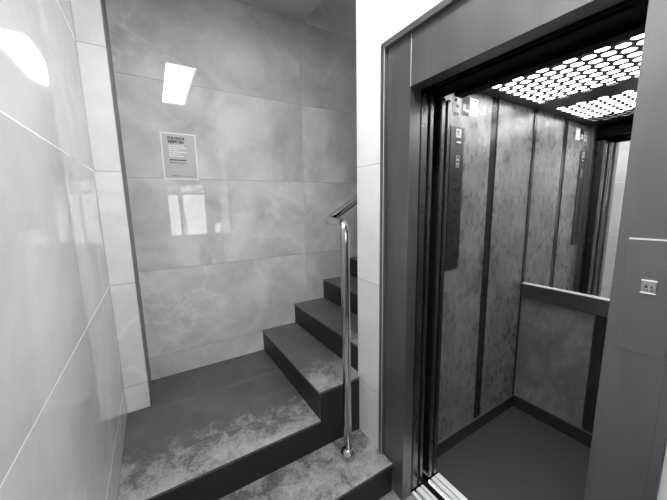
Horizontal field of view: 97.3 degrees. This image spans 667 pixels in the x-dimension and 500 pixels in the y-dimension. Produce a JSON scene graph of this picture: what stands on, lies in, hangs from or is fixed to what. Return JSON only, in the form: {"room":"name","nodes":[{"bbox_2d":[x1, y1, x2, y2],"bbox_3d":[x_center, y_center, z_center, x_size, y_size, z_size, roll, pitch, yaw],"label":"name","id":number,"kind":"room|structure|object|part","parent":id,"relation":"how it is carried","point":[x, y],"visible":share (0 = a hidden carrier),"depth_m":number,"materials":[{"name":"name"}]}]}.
{"room":"elevator lobby","nodes":[
{"label":"elevator lobby","id":0,"kind":"room"},
{"bbox_2d":[0,0,126,499],"bbox_3d":[-0.195,0.010,-0.248,0.120,3.334,4.982,-6,10,-31],"label":"wall","id":1,"kind":"structure","parent":0,"point":[63,410],"depth_m":0.77,"materials":[{"name":"tile"}]},
{"bbox_2d":[70,0,150,412],"bbox_3d":[-1.253,-0.346,1.670,0.116,2.574,0.313,-6,10,-31],"label":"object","id":2,"kind":"structure","parent":1,"relation":"attached to","point":[86,14],"depth_m":1.54,"materials":[{"name":"tile"}]},
{"bbox_2d":[105,0,356,379],"bbox_3d":[0.626,-1.597,2.912,4.834,5.520,0.120,-6,10,-31],"label":"wall","id":3,"kind":"structure","parent":0,"point":[225,257],"depth_m":2.15,"materials":[{"name":"tile"}]},
{"bbox_2d":[100,0,151,404],"bbox_3d":[-1.202,-0.352,1.701,0.004,2.574,0.311,-6,10,-31],"label":"trim","id":4,"kind":"structure","parent":3,"relation":"attached to","point":[103,5],"depth_m":1.67,"materials":[{"name":"grey"}]},
{"bbox_2d":[160,132,198,179],"bbox_3d":[-1.023,-0.622,1.957,0.208,0.298,0.002,-6,10,-31],"label":"poster","id":5,"kind":"object","parent":3,"relation":"attached to","point":[179,153],"visible":1,"depth_m":1.95,"materials":[{"name":"white paper"}]},
{"bbox_2d":[168,145,186,156],"bbox_3d":[-1.032,-0.655,1.946,0.107,0.075,0.001,-6,10,-31],"label":"print","id":6,"kind":"object","parent":5,"relation":"on","point":[173,150],"depth_m":1.94,"materials":[{"name":"white paper"}]},
{"bbox_2d":[234,0,321,22],"bbox_3d":[0.770,-1.589,0.051,2.134,0.300,4.862,-6,10,-31],"label":"ceiling","id":7,"kind":"structure","parent":0,"point":[296,10],"depth_m":2.09,"materials":[{"name":"grey paint"}]},
{"bbox_2d":[379,490,415,499],"bbox_3d":[1.133,1.569,0.030,2.134,0.120,3.690,-6,10,-31],"label":"floor","id":8,"kind":"structure","parent":0,"point":[391,495],"depth_m":1.53,"materials":[{"name":"grey stone"}]},
{"bbox_2d":[117,257,392,499],"bbox_3d":[0.828,-0.060,2.438,4.398,2.380,1.260,-6,10,-31],"label":"staircase","id":9,"kind":"structure","parent":8,"relation":"on","point":[266,424],"depth_m":1.62,"materials":[{"name":"grey"}]},
{"bbox_3d":[-0.462,0.992,1.383,0.915,0.012,0.002,-6,10,-31],"label":"edge trim","id":10,"kind":"part","parent":9,"relation":"part of","materials":[{"name":"grey"}]},
{"bbox_3d":[-0.213,0.787,2.083,0.270,0.170,0.973,-6,10,-31],"label":"edge trim","id":11,"kind":"part","parent":9,"relation":"part of","materials":[{"name":"grey"}]},
{"bbox_3d":[-0.089,0.526,2.132,0.002,0.012,0.958,-6,10,-31],"label":"edge trim","id":12,"kind":"part","parent":9,"relation":"part of","materials":[{"name":"grey"}]},
{"bbox_3d":[0.155,0.330,2.255,0.002,0.012,0.958,-6,10,-31],"label":"edge trim","id":13,"kind":"part","parent":9,"relation":"part of","materials":[{"name":"grey stone"}]},
{"bbox_2d":[325,195,356,462],"bbox_3d":[0.900,-0.234,2.009,2.177,2.510,0.266,-6,10,-31],"label":"handrail","id":14,"kind":"object","parent":9,"relation":"on","point":[347,453],"visible":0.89,"depth_m":1.48,"materials":[{"name":"silver metal"}]},
{"bbox_3d":[0.078,1.086,1.580,0.084,0.062,0.084,-6,10,-31],"label":"post","id":15,"kind":"part","parent":14,"relation":"part of","materials":[{"name":"silver metal"}]},
{"bbox_3d":[-0.195,1.181,1.236,1.185,0.012,0.002,-6,10,-31],"label":"edge trim","id":16,"kind":"part","parent":9,"relation":"part of","materials":[{"name":"grey stone"}]},
{"bbox_2d":[356,0,666,499],"bbox_3d":[0.633,-1.247,0.632,0.065,5.520,1.904,-6,10,-31],"label":"wall","id":17,"kind":"structure","parent":0,"point":[377,21],"depth_m":1.48,"materials":[{"name":"stone"}]},
{"bbox_2d":[417,95,433,483],"bbox_3d":[0.384,0.276,1.563,0.026,1.973,0.278,-6,10,-31],"label":"door","id":18,"kind":"structure","parent":17,"relation":"in","point":[431,97],"depth_m":1.42,"materials":[{"name":"metal"}]},
{"bbox_2d":[411,481,440,499],"bbox_3d":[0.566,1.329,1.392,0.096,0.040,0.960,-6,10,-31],"label":"sill","id":19,"kind":"structure","parent":17,"relation":"attached to","point":[420,492],"depth_m":1.55,"materials":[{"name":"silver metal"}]},
{"bbox_2d":[379,0,666,499],"bbox_3d":[0.524,0.236,1.080,0.085,2.218,0.987,-6,10,-31],"label":"doorway","id":20,"kind":"structure","parent":17,"relation":"in","point":[629,442],"depth_m":0.79,"materials":[{"name":"grey metal"}]},
{"bbox_2d":[411,93,427,488],"bbox_3d":[0.343,0.280,1.539,0.045,1.973,0.278,-6,10,-31],"label":"door","id":21,"kind":"structure","parent":20,"relation":"attached to","point":[424,97],"depth_m":1.40,"materials":[{"name":"metal"}]},
{"bbox_3d":[0.343,0.280,1.540,0.045,1.973,0.275,-6,10,-31],"label":"door panel","id":22,"kind":"part","parent":21,"relation":"part of","materials":[{"name":"metal"}]},
{"bbox_3d":[0.723,0.111,0.678,0.003,0.269,0.085,-6,10,-31],"label":"call plate","id":23,"kind":"part","parent":20,"relation":"part of","materials":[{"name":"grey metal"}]},
{"bbox_3d":[1.307,-0.146,1.226,1.484,3.500,1.798,-6,10,-31],"label":"wall","id":24,"kind":"structure","parent":0,"visible":0},
{"bbox_2d":[434,11,646,499],"bbox_3d":[1.129,0.123,1.469,1.033,2.400,1.130,-6,10,-31],"label":"car","id":25,"kind":"object","parent":24,"relation":"in","point":[536,179],"visible":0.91,"depth_m":1.77,"materials":[{"name":"grey metal"}]},
{"bbox_2d":[422,98,445,476],"bbox_3d":[0.449,0.269,1.603,0.030,1.973,0.278,-6,10,-31],"label":"door","id":26,"kind":"structure","parent":25,"relation":"attached to","point":[440,104],"depth_m":1.47,"materials":[{"name":"metal"}]},
{"bbox_2d":[432,100,450,472],"bbox_3d":[0.483,0.265,1.623,0.026,1.973,0.278,-6,10,-31],"label":"door","id":27,"kind":"structure","parent":25,"relation":"attached to","point":[448,102],"depth_m":1.48,"materials":[{"name":"metal"}]},
{"bbox_2d":[422,471,467,499],"bbox_3d":[0.679,1.317,1.460,0.090,0.040,0.960,-6,10,-31],"label":"sill","id":28,"kind":"structure","parent":25,"relation":"attached to","point":[437,483],"depth_m":1.59,"materials":[{"name":"silver metal"}]},
{"bbox_3d":[0.650,-0.266,1.579,0.111,0.750,0.006,-6,10,-31],"label":"operating panel","id":29,"kind":"part","parent":25,"relation":"part of","materials":[{"name":"grey metal"}]},
{"bbox_2d":[453,95,459,116],"bbox_3d":[0.630,-0.735,1.503,0.056,0.095,0.001,-6,10,-31],"label":"sticker","id":30,"kind":"object","parent":25,"relation":"attached to","point":[456,100],"visible":0.95,"depth_m":1.50,"materials":[{"name":"white paper"}]},
{"bbox_2d":[461,97,469,116],"bbox_3d":[0.692,-0.753,1.539,0.062,0.097,0.001,-6,10,-31],"label":"sticker","id":31,"kind":"object","parent":25,"relation":"attached to","point":[466,100],"visible":0.91,"depth_m":1.54,"materials":[{"name":"grey paper"}]},
{"bbox_3d":[0.743,0.150,1.706,0.393,2.013,0.012,-6,10,-31],"label":"wall panel","id":32,"kind":"part","parent":25,"relation":"part of","materials":[{"name":"metal"}]},
{"bbox_2d":[469,98,477,116],"bbox_3d":[0.753,-0.765,1.575,0.072,0.087,0.001,-6,10,-31],"label":"sticker","id":33,"kind":"object","parent":25,"relation":"attached to","point":[473,111],"visible":1,"depth_m":1.57,"materials":[{"name":"white paper"}]},
{"bbox_3d":[0.972,1.167,1.979,0.871,0.088,0.012,-6,10,-31],"label":"kick plate","id":34,"kind":"part","parent":25,"relation":"part of","materials":[{"name":"grey metal"}]},
{"bbox_3d":[1.150,0.105,1.952,0.418,2.013,0.012,-6,10,-31],"label":"wall panel","id":35,"kind":"part","parent":25,"relation":"part of","materials":[{"name":"metal"}]},
{"bbox_3d":[1.588,1.180,1.819,0.012,0.088,0.928,-6,10,-31],"label":"kick plate","id":36,"kind":"part","parent":25,"relation":"part of","materials":[{"name":"grey metal"}]},
{"bbox_3d":[1.456,0.729,1.977,0.012,0.760,0.415,-6,10,-31],"label":"wall panel","id":37,"kind":"part","parent":25,"relation":"part of","materials":[{"name":"metal"}]},
{"bbox_3d":[1.566,0.286,1.680,0.022,0.004,0.911,-6,10,-31],"label":"rail","id":38,"kind":"part","parent":25,"relation":"part of","materials":[{"name":"silver metal"}]},
{"bbox_2d":[493,34,643,102],"bbox_3d":[1.230,-0.859,1.313,0.730,0.015,0.878,-6,10,-31],"label":"ceiling lamp","id":39,"kind":"object","parent":25,"relation":"attached to","point":[642,35],"depth_m":1.46,"materials":[{"name":"white plastic"}]},
{"bbox_2d":[523,84,637,299],"bbox_3d":[1.569,-0.285,1.599,0.008,1.150,0.928,-6,10,-31],"label":"mirror","id":40,"kind":"object","parent":25,"relation":"attached to","point":[580,148],"depth_m":1.76,"materials":[{"name":"grey mirror"}]}
]}

